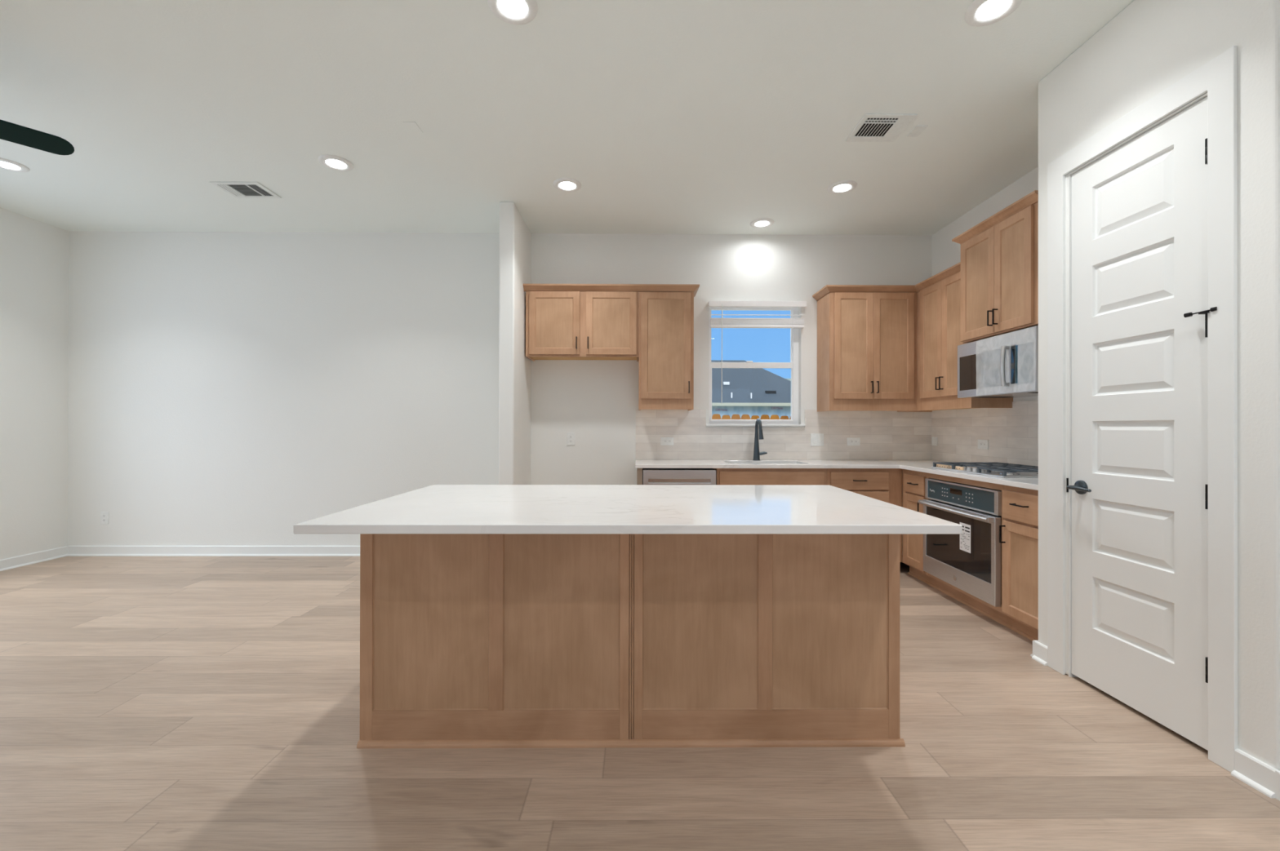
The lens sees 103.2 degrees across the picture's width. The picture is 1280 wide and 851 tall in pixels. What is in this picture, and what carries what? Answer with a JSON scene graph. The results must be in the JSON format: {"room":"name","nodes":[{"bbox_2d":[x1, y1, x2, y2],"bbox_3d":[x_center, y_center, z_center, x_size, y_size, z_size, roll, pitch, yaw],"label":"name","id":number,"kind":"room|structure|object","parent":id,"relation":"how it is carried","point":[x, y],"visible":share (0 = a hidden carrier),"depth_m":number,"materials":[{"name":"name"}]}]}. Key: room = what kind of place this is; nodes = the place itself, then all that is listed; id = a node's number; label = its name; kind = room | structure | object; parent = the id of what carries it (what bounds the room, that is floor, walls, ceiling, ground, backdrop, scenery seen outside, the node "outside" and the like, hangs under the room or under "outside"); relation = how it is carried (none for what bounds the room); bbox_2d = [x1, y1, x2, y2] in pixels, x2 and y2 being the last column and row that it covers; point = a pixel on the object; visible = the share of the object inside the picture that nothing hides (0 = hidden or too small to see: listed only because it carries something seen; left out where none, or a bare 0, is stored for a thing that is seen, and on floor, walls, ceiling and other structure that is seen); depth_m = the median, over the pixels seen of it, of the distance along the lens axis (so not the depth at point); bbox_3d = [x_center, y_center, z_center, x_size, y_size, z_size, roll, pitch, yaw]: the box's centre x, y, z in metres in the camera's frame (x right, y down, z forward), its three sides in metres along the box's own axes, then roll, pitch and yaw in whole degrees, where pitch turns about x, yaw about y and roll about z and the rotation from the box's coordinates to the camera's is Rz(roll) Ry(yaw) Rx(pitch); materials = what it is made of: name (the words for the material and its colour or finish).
{"room":"kitchen","nodes":[
{"label":"kitchen","id":0,"kind":"room"},
{"bbox_2d":[0,208,69,559],"bbox_3d":[-5.452,-0.316,0.581,0.150,3.068,8.442,0,0,0],"label":"wall","id":1,"kind":"structure","parent":0,"point":[34,254],"depth_m":4.52,"materials":[{"name":"white paint"}]},
{"bbox_2d":[0,546,67,571],"bbox_3d":[-5.366,1.172,0.578,0.027,0.092,8.442,0,0,0],"label":"baseboard","id":2,"kind":"structure","parent":1,"relation":"attached to","point":[55,553],"depth_m":4.51,"materials":[{"name":"white paint"}]},
{"bbox_2d":[67,231,932,546],"bbox_3d":[0.377,-0.294,4.917,11.873,3.068,0.158,0,0,0],"label":"wall","id":3,"kind":"structure","parent":0,"point":[226,388],"depth_m":4.82,"materials":[{"name":"white paint"}]},
{"bbox_2d":[100,511,108,524],"bbox_3d":[-5.061,0.873,4.798,0.076,0.120,0.008,0,0,0],"label":"wall outlet","id":4,"kind":"object","parent":3,"relation":"attached to","point":[104,515],"visible":1,"depth_m":4.80,"materials":[{"name":"white plastic"}]},
{"bbox_2d":[66,546,359,556],"bbox_3d":[-3.287,1.187,4.801,4.248,0.092,0.027,0,0,0],"label":"baseboard","id":5,"kind":"structure","parent":3,"relation":"attached to","point":[73,551],"depth_m":4.79,"materials":[{"name":"white paint"}]},
{"bbox_2d":[566,432,574,445],"bbox_3d":[-0.658,0.128,4.832,0.076,0.120,0.008,0,0,0],"label":"wall outlet","id":6,"kind":"object","parent":3,"relation":"attached to","point":[570,436],"visible":1,"depth_m":4.83,"materials":[{"name":"white plastic"}]},
{"bbox_2d":[525,291,639,361],"bbox_3d":[-0.515,-0.904,4.654,1.006,0.583,0.371,0,0,0],"label":"upper cabinet","id":7,"kind":"object","parent":3,"relation":"attached to","point":[560,325],"visible":0.99,"depth_m":4.51,"materials":[{"name":"brown wood"}]},
{"bbox_2d":[523,284,699,297],"bbox_3d":[-0.253,-1.222,4.660,1.558,0.052,0.364,0,0,0],"label":"crown molding","id":8,"kind":"structure","parent":3,"relation":"attached to","point":[527,287],"depth_m":4.50,"materials":[{"name":"brown wood"}]},
{"bbox_2d":[638,291,693,410],"bbox_3d":[0.234,-0.668,4.659,0.489,1.051,0.371,0,0,0],"label":"upper cabinet","id":9,"kind":"object","parent":3,"relation":"attached to","point":[666,319],"visible":0.98,"depth_m":4.51,"materials":[{"name":"brown wood"}]},
{"bbox_2d":[660,437,673,445],"bbox_3d":[0.260,0.149,4.831,0.124,0.076,0.008,0,0,0],"label":"wall outlet","id":10,"kind":"object","parent":3,"relation":"attached to","point":[664,441],"visible":1,"depth_m":4.83,"materials":[{"name":"white plastic"}]},
{"bbox_2d":[663,440,671,443],"bbox_3d":[0.260,0.149,4.829,0.068,0.028,0.003,0,0,0],"label":"receptacle","id":11,"kind":"object","parent":10,"relation":"attached to","point":[664,441],"depth_m":4.83,"materials":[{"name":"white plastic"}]},
{"bbox_2d":[706,306,805,426],"bbox_3d":[1.101,-0.591,4.907,0.943,1.196,0.180,0,0,0],"label":"window","id":12,"kind":"structure","parent":3,"relation":"in","point":[793,364],"depth_m":4.93,"materials":[{"name":"white plastic"}]},
{"bbox_2d":[707,301,806,403],"bbox_3d":[1.109,-0.692,4.811,0.926,0.967,0.076,0,0,0],"label":"window blind","id":13,"kind":"object","parent":12,"relation":"attached to","point":[722,322],"visible":1,"depth_m":4.80,"materials":[{"name":"white plastic"}]},
{"bbox_2d":[810,433,823,446],"bbox_3d":[1.691,0.135,4.842,0.124,0.120,0.008,0,0,0],"label":"light switch","id":14,"kind":"object","parent":3,"relation":"attached to","point":[816,439],"visible":1,"depth_m":4.84,"materials":[{"name":"white plastic"}]},
{"bbox_2d":[847,437,860,445],"bbox_3d":[2.039,0.154,4.845,0.124,0.076,0.008,0,0,0],"label":"wall outlet","id":15,"kind":"object","parent":3,"relation":"attached to","point":[851,441],"visible":1,"depth_m":4.84,"materials":[{"name":"white plastic"}]},
{"bbox_2d":[817,292,916,412],"bbox_3d":[2.086,-0.661,4.673,0.786,1.059,0.371,0,0,0],"label":"upper cabinet","id":16,"kind":"object","parent":3,"relation":"attached to","point":[867,341],"visible":1,"depth_m":4.53,"materials":[{"name":"brown wood"}]},
{"bbox_2d":[812,262,960,301],"bbox_3d":[2.173,-1.218,4.445,1.330,0.052,0.609,0,0,41],"label":"crown molding","id":17,"kind":"structure","parent":16,"relation":"attached to","point":[956,268],"depth_m":4.50,"materials":[{"name":"brown wood"}]},
{"bbox_2d":[498,202,531,484],"bbox_3d":[-1.096,-0.298,4.491,0.125,3.068,0.687,0,0,0],"label":"wall partition","id":18,"kind":"structure","parent":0,"point":[515,237],"depth_m":4.16,"materials":[{"name":"white paint"}]},
{"bbox_2d":[0,0,1133,235],"bbox_3d":[0.412,-1.913,0.629,11.873,0.150,8.742,0,0,0],"label":"ceiling","id":19,"kind":"structure","parent":0,"point":[669,117],"depth_m":2.92,"materials":[{"name":"white paint"}]},
{"bbox_2d":[0,157,30,172],"bbox_3d":[-4.458,-1.834,3.571,0.214,0.012,0.214,0,0,0],"label":"recessed light","id":20,"kind":"object","parent":19,"relation":"in","point":[6,164],"visible":1,"depth_m":3.59,"materials":[{"name":"white"}]},
{"bbox_2d":[0,160,20,169],"bbox_3d":[-4.458,-1.836,3.571,0.124,0.004,0.124,0,0,0],"label":"diffuser","id":21,"kind":"object","parent":20,"relation":"attached to","point":[6,165],"depth_m":3.59,"materials":[{"name":"white"}]},
{"bbox_2d":[0,120,74,155],"bbox_3d":[-3.440,-1.637,2.179,1.215,0.410,1.184,0,0,0],"label":"ceiling fan","id":22,"kind":"object","parent":19,"relation":"hanging from","point":[9,131],"visible":1,"depth_m":2.61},
{"bbox_2d":[209,182,281,198],"bbox_3d":[-3.062,-1.833,3.954,0.360,0.008,0.262,0,0,0],"label":"ceiling vent","id":23,"kind":"object","parent":19,"relation":"in","point":[237,189],"visible":1,"depth_m":3.95,"materials":[{"name":"white metal"}]},
{"bbox_2d":[318,155,353,171],"bbox_3d":[-2.123,-1.829,3.549,0.214,0.012,0.214,0,0,0],"label":"recessed light","id":24,"kind":"object","parent":19,"relation":"in","point":[334,162],"visible":1,"depth_m":3.53,"materials":[{"name":"white"}]},
{"bbox_2d":[325,159,346,168],"bbox_3d":[-2.123,-1.832,3.549,0.124,0.004,0.124,0,0,0],"label":"diffuser","id":25,"kind":"object","parent":24,"relation":"attached to","point":[330,163],"depth_m":3.55,"materials":[{"name":"white"}]},
{"bbox_2d":[403,121,422,133],"bbox_3d":[-1.395,-1.834,3.123,0.075,0.004,0.113,0,0,0],"label":"ceiling plate","id":26,"kind":"object","parent":19,"relation":"attached to","point":[412,126],"visible":1,"depth_m":3.11,"materials":[{"name":"white paint"}]},
{"bbox_2d":[487,0,537,25],"bbox_3d":[-0.555,-1.830,2.214,0.214,0.012,0.214,0,0,0],"label":"recessed light","id":27,"kind":"object","parent":19,"relation":"in","point":[518,12],"visible":1,"depth_m":2.23,"materials":[{"name":"white plastic"}]},
{"bbox_2d":[497,0,527,17],"bbox_3d":[-0.555,-1.832,2.214,0.124,0.004,0.124,0,0,0],"label":"diffuser","id":28,"kind":"object","parent":27,"relation":"attached to","point":[506,8],"depth_m":2.23,"materials":[{"name":"white"}]},
{"bbox_2d":[553,177,581,191],"bbox_3d":[-0.552,-1.826,3.862,0.214,0.012,0.214,0,0,0],"label":"recessed light","id":29,"kind":"object","parent":19,"relation":"in","point":[565,184],"visible":1,"depth_m":3.85,"materials":[{"name":"white"}]},
{"bbox_2d":[559,182,575,189],"bbox_3d":[-0.552,-1.828,3.862,0.124,0.004,0.124,0,0,0],"label":"diffuser","id":30,"kind":"object","parent":29,"relation":"attached to","point":[562,185],"depth_m":3.86,"materials":[{"name":"white"}]},
{"bbox_2d":[750,217,773,228],"bbox_3d":[1.100,-1.821,4.580,0.214,0.012,0.214,0,0,0],"label":"recessed light","id":31,"kind":"object","parent":19,"relation":"in","point":[762,223],"visible":1,"depth_m":4.57,"materials":[{"name":"white"}]},
{"bbox_2d":[755,221,768,226],"bbox_3d":[1.100,-1.823,4.580,0.124,0.004,0.124,0,0,0],"label":"diffuser","id":32,"kind":"object","parent":31,"relation":"attached to","point":[757,224],"depth_m":4.59,"materials":[{"name":"white plastic"}]},
{"bbox_2d":[826,180,857,194],"bbox_3d":[1.550,-1.822,3.891,0.214,0.012,0.214,0,0,0],"label":"recessed light","id":33,"kind":"object","parent":19,"relation":"in","point":[845,186],"visible":1,"depth_m":3.88,"materials":[{"name":"white"}]},
{"bbox_2d":[833,184,850,191],"bbox_3d":[1.550,-1.824,3.891,0.124,0.004,0.124,0,0,0],"label":"diffuser","id":34,"kind":"object","parent":33,"relation":"attached to","point":[837,188],"depth_m":3.89,"materials":[{"name":"white plastic"}]},
{"bbox_2d":[845,113,917,142],"bbox_3d":[1.474,-1.826,3.120,0.310,0.008,0.284,0,0,0],"label":"ceiling vent","id":35,"kind":"object","parent":19,"relation":"in","point":[872,127],"visible":1,"depth_m":3.11,"materials":[{"name":"white metal"}]},
{"bbox_2d":[906,125,928,137],"bbox_3d":[1.720,-1.827,3.150,0.070,0.006,0.115,0,0,0],"label":"ceiling plate","id":36,"kind":"object","parent":19,"relation":"attached to","point":[917,130],"visible":1,"depth_m":3.14,"materials":[{"name":"white plastic"}]},
{"bbox_2d":[964,0,1022,26],"bbox_3d":[1.545,-1.826,2.219,0.214,0.012,0.214,0,0,0],"label":"recessed light","id":37,"kind":"object","parent":19,"relation":"in","point":[980,13],"visible":1,"depth_m":2.23,"materials":[{"name":"white"}]},
{"bbox_2d":[976,0,1010,19],"bbox_3d":[1.545,-1.828,2.219,0.124,0.004,0.124,0,0,0],"label":"diffuser","id":38,"kind":"object","parent":37,"relation":"attached to","point":[987,9],"depth_m":2.23,"materials":[{"name":"white"}]},
{"bbox_2d":[0,556,1279,850],"bbox_3d":[0.406,1.280,0.621,11.873,0.100,8.742,0,0,0],"label":"floor","id":39,"kind":"structure","parent":0,"point":[148,704],"depth_m":1.86,"materials":[{"name":"brown wood"}]},
{"bbox_2d":[356,533,905,748],"bbox_3d":[-0.032,0.791,2.346,2.099,0.884,0.809,0,0,0],"label":"base cabinet","id":40,"kind":"object","parent":39,"relation":"on","point":[468,641],"visible":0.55,"depth_m":1.96,"materials":[{"name":"brown wood"}]},
{"bbox_2d":[293,484,962,534],"bbox_3d":[-0.038,0.333,2.179,2.136,0.030,1.118,0,0,0],"label":"countertop","id":41,"kind":"structure","parent":40,"relation":"on","point":[612,509],"depth_m":1.87,"materials":[{"name":"white stone"}]},
{"bbox_2d":[636,468,642,484],"bbox_3d":[-0.005,0.797,4.522,0.044,0.882,0.600,0,0,0],"label":"end panel","id":42,"kind":"object","parent":39,"relation":"on","point":[639,471],"visible":0.2,"depth_m":4.22,"materials":[{"name":"brown wood"}]},
{"bbox_2d":[642,468,715,484],"bbox_3d":[0.327,0.805,4.515,0.610,0.868,0.580,0,0,0],"label":"dishwasher","id":43,"kind":"object","parent":39,"relation":"on","point":[650,476],"visible":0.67,"depth_m":4.23,"materials":[{"name":"metal"}]},
{"bbox_2d":[712,468,826,484],"bbox_3d":[1.101,0.799,4.521,0.923,0.882,0.653,0,0,0],"label":"base cabinet","id":44,"kind":"object","parent":39,"relation":"on","point":[723,476],"visible":0.07,"depth_m":4.23,"materials":[{"name":"brown wood"}]},
{"bbox_2d":[826,468,902,562],"bbox_3d":[1.879,0.801,4.527,0.630,0.882,0.653,0,0,0],"label":"base cabinet","id":45,"kind":"object","parent":39,"relation":"on","point":[885,485],"visible":0.33,"depth_m":4.24,"materials":[{"name":"brown wood"}]},
{"bbox_2d":[902,469,935,587],"bbox_3d":[2.472,0.801,4.075,0.653,0.882,0.366,0,0,0],"label":"base cabinet","id":46,"kind":"object","parent":39,"relation":"on","point":[913,482],"visible":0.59,"depth_m":4.05,"materials":[{"name":"brown wood"}]},
{"bbox_2d":[927,473,1013,629],"bbox_3d":[2.503,0.799,3.487,0.599,0.882,0.805,0,0,0],"label":"base cabinet","id":47,"kind":"object","parent":39,"relation":"on","point":[996,614],"visible":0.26,"depth_m":3.40,"materials":[{"name":"brown wood"}]},
{"bbox_2d":[917,478,1001,607],"bbox_3d":[2.421,0.756,3.489,0.642,0.704,0.778,0,0,0],"label":"oven","id":48,"kind":"object","parent":47,"relation":"in","point":[970,562],"visible":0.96,"depth_m":3.36,"materials":[{"name":"metal"}]},
{"bbox_2d":[960,525,969,550],"bbox_3d":[2.169,0.748,3.389,0.001,0.148,0.096,0,0,0],"label":"print","id":49,"kind":"object","parent":48,"relation":"attached to","point":[965,537],"depth_m":3.39},
{"bbox_2d":[999,484,1038,640],"bbox_3d":[2.480,0.798,2.894,0.653,0.882,0.380,0,0,0],"label":"base cabinet","id":50,"kind":"object","parent":39,"relation":"on","point":[1020,547],"visible":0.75,"depth_m":2.93,"materials":[{"name":"brown wood"}]},
{"bbox_2d":[635,459,1038,490],"bbox_3d":[1.379,0.340,3.770,2.828,0.030,2.146,0,0,0],"label":"countertop","id":51,"kind":"structure","parent":50,"relation":"on","point":[923,466],"depth_m":4.21,"materials":[{"name":"white stone"}]},
{"bbox_2d":[752,418,767,461],"bbox_3d":[1.123,0.131,4.680,0.130,0.392,0.214,0,0,0],"label":"faucet","id":52,"kind":"object","parent":51,"relation":"on","point":[757,454],"visible":1,"depth_m":4.73,"materials":[{"name":"black metal"}]},
{"bbox_2d":[930,462,1038,478],"bbox_3d":[2.511,0.304,3.536,0.525,0.045,0.775,0,0,0],"label":"gas cooktop","id":53,"kind":"object","parent":51,"relation":"in","point":[1003,470],"depth_m":3.45,"materials":[{"name":"metal"}]},
{"bbox_2d":[931,166,1038,466],"bbox_3d":[2.863,-0.293,3.338,0.128,3.068,3.053,0,0,0],"label":"wall","id":54,"kind":"structure","parent":0,"point":[1011,434],"depth_m":4.12,"materials":[{"name":"tile"}]},
{"bbox_2d":[932,437,937,445],"bbox_3d":[2.782,0.149,4.796,0.008,0.080,0.084,0,0,0],"label":"light switch","id":55,"kind":"object","parent":54,"relation":"attached to","point":[934,439],"visible":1,"depth_m":4.79,"materials":[{"name":"white plastic"}]},
{"bbox_2d":[903,271,1013,412],"bbox_3d":[2.614,-0.661,4.337,0.371,1.059,1.051,0,0,0],"label":"upper cabinet","id":56,"kind":"object","parent":54,"relation":"attached to","point":[938,304],"visible":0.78,"depth_m":4.17,"materials":[{"name":"brown wood"}]},
{"bbox_2d":[977,440,988,449],"bbox_3d":[2.788,0.152,4.127,0.008,0.076,0.124,0,0,0],"label":"wall outlet","id":57,"kind":"object","parent":54,"relation":"attached to","point":[982,444],"visible":1,"depth_m":4.12,"materials":[{"name":"white plastic"}]},
{"bbox_2d":[960,201,1038,343],"bbox_3d":[2.584,-0.989,3.429,0.444,0.742,0.755,0,0,0],"label":"upper cabinet","id":58,"kind":"object","parent":54,"relation":"attached to","point":[999,265],"visible":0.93,"depth_m":3.37,"materials":[{"name":"brown wood"}]},
{"bbox_2d":[951,190,1038,244],"bbox_3d":[2.588,-1.387,3.453,0.437,0.052,0.803,0,0,0],"label":"crown molding","id":59,"kind":"structure","parent":58,"relation":"attached to","point":[1032,198],"depth_m":3.38,"materials":[{"name":"brown wood"}]},
{"bbox_2d":[957,325,1038,398],"bbox_3d":[2.563,-0.402,3.429,0.476,0.394,0.752,0,0,0],"label":"microwave","id":60,"kind":"object","parent":58,"relation":"attached to","point":[1006,366],"visible":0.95,"depth_m":3.37,"materials":[{"name":"metal"}]},
{"bbox_2d":[1038,0,1279,770],"bbox_3d":[2.176,-0.297,2.195,0.120,3.068,1.018,0,0,0],"label":"wall","id":61,"kind":"structure","parent":0,"point":[1150,46],"depth_m":1.78,"materials":[{"name":"white paint"}]},
{"bbox_2d":[1030,640,1047,666],"bbox_3d":[2.140,1.192,2.670,0.115,0.092,0.112,0,0,0],"label":"baseboard","id":62,"kind":"structure","parent":61,"relation":"attached to","point":[1039,654],"depth_m":2.66,"materials":[{"name":"white paint"}]},
{"bbox_2d":[1066,97,1217,751],"bbox_3d":[2.108,-0.009,2.179,0.102,2.450,0.656,0,0,0],"label":"door","id":63,"kind":"structure","parent":61,"relation":"in","point":[1139,487],"depth_m":2.14,"materials":[{"name":"white paint"}]},
{"bbox_2d":[1047,45,1237,772],"bbox_3d":[2.166,-0.056,2.208,0.129,2.585,0.817,0,0,0],"label":"door frame","id":64,"kind":"structure","parent":61,"relation":"attached to","point":[1218,77],"depth_m":1.87,"materials":[{"name":"white paint"}]},
{"bbox_2d":[1231,749,1279,800],"bbox_3d":[4.137,1.193,1.741,4.095,0.092,0.141,0,0,0],"label":"baseboard","id":65,"kind":"structure","parent":61,"relation":"attached to","point":[1256,774],"depth_m":1.73,"materials":[{"name":"white paint"}]},
{"label":"outside","id":66,"kind":"structure","parent":0,"visible":0},
{"bbox_3d":[9.679,1.849,42.570,100.000,0.100,74.998,0,0,0],"label":"ground","id":67,"kind":"structure","parent":66,"visible":0},
{"bbox_2d":[711,360,791,419],"bbox_3d":[0.128,-0.934,27.989,18.670,5.360,8.030,0,0,0],"label":"house","id":68,"kind":"structure","parent":67,"relation":"on","point":[751,392],"depth_m":24.90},
{"bbox_2d":[722,382,729,385],"bbox_3d":[4.362,-2.131,25.713,0.300,0.150,0.250,0,0,0],"label":"roof vent","id":69,"kind":"object","parent":68,"relation":"attached to","point":[723,383],"depth_m":25.59,"materials":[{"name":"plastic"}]},
{"bbox_2d":[764,391,776,393],"bbox_3d":[6.417,-1.622,25.003,0.500,0.160,0.300,0,0,0],"label":"roof vent","id":70,"kind":"object","parent":68,"relation":"attached to","point":[766,392],"depth_m":24.85,"materials":[{"name":"black metal"}]},
{"bbox_2d":[711,413,791,419],"bbox_3d":[1.694,0.764,7.339,2.900,1.868,0.056,0,0,0],"label":"wooden fence","id":71,"kind":"object","parent":67,"relation":"on","point":[716,416],"visible":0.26,"depth_m":7.31,"materials":[{"name":"brown wood"}]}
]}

